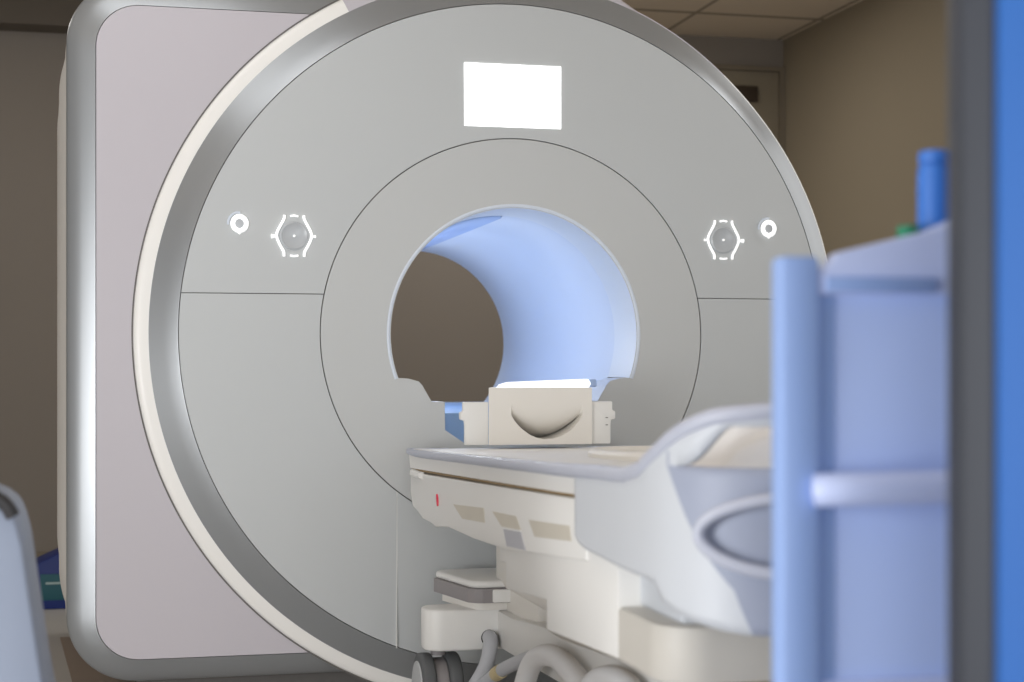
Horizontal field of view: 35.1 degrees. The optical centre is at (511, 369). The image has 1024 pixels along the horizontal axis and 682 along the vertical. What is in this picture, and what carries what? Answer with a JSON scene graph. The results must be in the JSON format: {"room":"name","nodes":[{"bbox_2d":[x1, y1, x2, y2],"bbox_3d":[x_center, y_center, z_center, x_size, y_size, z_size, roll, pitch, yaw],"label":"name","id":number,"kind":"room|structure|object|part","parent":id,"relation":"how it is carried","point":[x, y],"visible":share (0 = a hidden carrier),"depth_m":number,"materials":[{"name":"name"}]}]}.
{"room":"radiology room","nodes":[
{"label":"radiology room","id":0,"kind":"room"},
{"bbox_2d":[43,609,71,681],"bbox_3d":[-0.350,0.970,3.019,5.818,0.100,9.350,0,0,-14],"label":"floor","id":1,"kind":"structure","parent":0,"point":[55,619],"depth_m":5.53,"materials":[{"name":"plastic"}]},
{"bbox_2d":[0,484,54,681],"bbox_3d":[-0.817,0.503,2.284,0.404,0.795,0.260,0,0,-14],"label":"housing","id":2,"kind":"object","parent":1,"relation":"on","point":[25,656],"visible":1,"depth_m":2.20,"materials":[{"name":"white plastic"}]},
{"bbox_2d":[36,548,65,608],"bbox_3d":[-1.686,0.802,6.394,0.395,0.235,0.301,0,0,-14],"label":"storage box","id":3,"kind":"object","parent":1,"relation":"on","point":[47,563],"visible":0.15,"depth_m":6.23,"materials":[{"name":"blue plastic"}]},
{"bbox_3d":[-1.684,0.835,6.248,0.260,0.100,0.009,0,0,-14],"label":"label panel","id":4,"kind":"part","parent":3,"relation":"part of","materials":[{"name":"teal plastic"}]},
{"bbox_2d":[60,637,134,681],"bbox_3d":[-0.338,0.918,5.141,2.162,0.004,1.370,0,0,-14],"label":"sheet","id":5,"kind":"object","parent":1,"relation":"on","point":[80,671],"visible":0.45,"depth_m":4.96,"materials":[{"name":"brown"}]},
{"bbox_2d":[57,0,826,681],"bbox_3d":[-0.305,-0.122,5.224,2.212,2.076,1.634,0,0,-14],"label":"scanner","id":6,"kind":"object","parent":5,"relation":"on","point":[248,191],"visible":0.77,"depth_m":4.37,"materials":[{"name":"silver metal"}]},
{"bbox_3d":[-0.113,-0.098,4.505,2.023,1.800,0.012,0,0,-14],"label":"panel","id":7,"kind":"part","parent":6,"relation":"part of","materials":[{"name":"white plastic"}]},
{"bbox_3d":[-0.138,-0.106,4.524,2.136,1.872,0.059,0,0,-14],"label":"frame","id":8,"kind":"part","parent":6,"relation":"part of","materials":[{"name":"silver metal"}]},
{"bbox_2d":[406,379,771,681],"bbox_3d":[0.299,0.472,3.277,0.718,0.896,2.377,0,0,-14],"label":"table","id":9,"kind":"object","parent":1,"relation":"on","point":[629,563],"visible":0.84,"depth_m":2.71,"materials":[{"name":"white plastic"}]},
{"bbox_2d":[453,504,484,522],"bbox_3d":[-0.091,0.311,3.555,0.011,0.042,0.330,0,0,-14],"label":"vent","id":10,"kind":"object","parent":9,"relation":"attached to","point":[462,513],"depth_m":3.55,"materials":[{"name":"beige plastic"}]},
{"bbox_3d":[-0.027,0.297,3.480,0.098,0.168,1.654,0,0,-14],"label":"panel","id":11,"kind":"part","parent":9,"relation":"part of","materials":[{"name":"white plastic"}]},
{"bbox_3d":[-0.073,0.186,3.452,0.126,0.076,1.874,0,0,-10],"label":"rail","id":12,"kind":"part","parent":9,"relation":"part of","materials":[{"name":"white plastic"}]},
{"bbox_2d":[492,511,520,529],"bbox_3d":[-0.007,0.297,3.208,0.011,0.031,0.245,0,0,-14],"label":"vent","id":13,"kind":"object","parent":9,"relation":"attached to","point":[501,520],"depth_m":3.20,"materials":[{"name":"beige plastic"}]},
{"bbox_2d":[529,520,571,540],"bbox_3d":[0.071,0.286,2.887,0.011,0.042,0.295,0,0,-14],"label":"vent","id":14,"kind":"object","parent":9,"relation":"attached to","point":[539,530],"depth_m":2.87,"materials":[{"name":"beige plastic"}]},
{"bbox_3d":[0.516,0.107,2.378,0.718,0.134,0.528,0,0,-14],"label":"push handle","id":15,"kind":"part","parent":9,"relation":"part of","materials":[{"name":"white plastic"}]},
{"bbox_2d":[682,420,771,467],"bbox_3d":[0.497,0.107,2.455,0.540,0.087,0.400,0,0,-14],"label":"sheet","id":16,"kind":"object","parent":9,"relation":"on","point":[738,447],"visible":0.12,"depth_m":2.27,"materials":[{"name":"white fabric"}]},
{"bbox_2d":[772,220,947,681],"bbox_3d":[0.456,0.365,1.793,0.472,1.109,0.402,0,0,-14],"label":"utility cart","id":17,"kind":"object","parent":1,"relation":"on","point":[860,337],"visible":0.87,"depth_m":1.61,"materials":[{"name":"blue paint"}]},
{"bbox_3d":[0.280,0.359,1.603,0.041,0.942,0.032,0,0,-14],"label":"post","id":18,"kind":"part","parent":17,"relation":"part of","materials":[{"name":"blue paint"}]},
{"bbox_3d":[0.490,-0.132,1.653,0.391,0.115,0.024,0,0,-14],"label":"rail","id":19,"kind":"part","parent":17,"relation":"part of","materials":[{"name":"blue metal"}]},
{"bbox_3d":[0.490,0.327,1.653,0.390,0.037,0.028,0,0,-14],"label":"rail","id":20,"kind":"part","parent":17,"relation":"part of","materials":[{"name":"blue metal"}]},
{"bbox_3d":[0.499,0.360,1.657,0.372,0.880,0.010,0,0,-14],"label":"panel","id":21,"kind":"part","parent":17,"relation":"part of","materials":[{"name":"blue plastic"}]},
{"bbox_2d":[897,225,919,237],"bbox_3d":[0.411,-0.116,1.681,0.023,0.068,0.023,0,0,-14],"label":"bottle","id":22,"kind":"object","parent":17,"relation":"on","point":[904,230],"visible":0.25,"depth_m":1.67,"materials":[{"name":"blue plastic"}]},
{"bbox_2d":[917,149,947,231],"bbox_3d":[0.444,-0.156,1.704,0.035,0.149,0.035,0,0,-14],"label":"bottle","id":23,"kind":"object","parent":17,"relation":"on","point":[932,176],"visible":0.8,"depth_m":1.69,"materials":[{"name":"blue plastic"}]},
{"bbox_2d":[948,0,1023,681],"bbox_3d":[0.705,-0.135,1.230,0.728,2.090,0.056,0,0,3],"label":"door","id":24,"kind":"structure","parent":1,"relation":"on","point":[986,37],"depth_m":1.23,"materials":[{"name":"blue"}]},
{"bbox_2d":[0,31,782,551],"bbox_3d":[-1.459,-0.380,7.612,6.018,2.800,0.100,0,0,-14],"label":"wall","id":25,"kind":"structure","parent":0,"point":[447,332],"depth_m":7.40,"materials":[{"name":"beige paint"}]},
{"bbox_2d":[0,0,82,33],"bbox_3d":[-2.942,-1.610,7.110,2.700,0.140,0.180,0,0,-14],"label":"ceiling","id":26,"kind":"structure","parent":25,"relation":"attached to","point":[41,16],"depth_m":7.23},
{"bbox_2d":[35,552,47,557],"bbox_3d":[-1.960,0.875,7.432,4.760,0.090,0.015,0,0,-14],"label":"baseboard","id":27,"kind":"structure","parent":25,"relation":"attached to","point":[37,554],"depth_m":7.38,"materials":[{"name":"brown"}]},
{"bbox_2d":[720,70,777,140],"bbox_3d":[0.882,-0.295,8.116,0.965,2.430,0.020,0,0,-14],"label":"door","id":28,"kind":"structure","parent":25,"relation":"in","point":[766,106],"depth_m":8.20,"materials":[{"name":"beige wood"}]},
{"bbox_2d":[734,85,757,101],"bbox_3d":[1.140,-1.392,8.158,0.206,0.080,0.020,0,0,-14],"label":"window","id":29,"kind":"structure","parent":28,"relation":"attached to","point":[750,93],"depth_m":8.16,"materials":[{"name":"black glass"}]},
{"bbox_2d":[713,64,785,153],"bbox_3d":[0.870,-0.310,8.105,1.057,2.460,0.035,0,0,-14],"label":"door frame","id":30,"kind":"structure","parent":25,"relation":"attached to","point":[781,71],"depth_m":8.21,"materials":[{"name":"beige wood"}]},
{"bbox_2d":[622,0,861,39],"bbox_3d":[-0.350,-1.730,3.019,5.818,0.100,9.350,0,0,-14],"label":"ceiling","id":31,"kind":"structure","parent":0,"point":[756,19],"depth_m":7.66,"materials":[{"name":"tile"}]},
{"bbox_2d":[783,0,947,257],"bbox_3d":[2.080,-0.380,5.561,0.100,2.800,5.550,0,0,-14],"label":"wall","id":32,"kind":"structure","parent":0,"point":[867,82],"depth_m":7.35,"materials":[{"name":"beige paint"}]}
]}

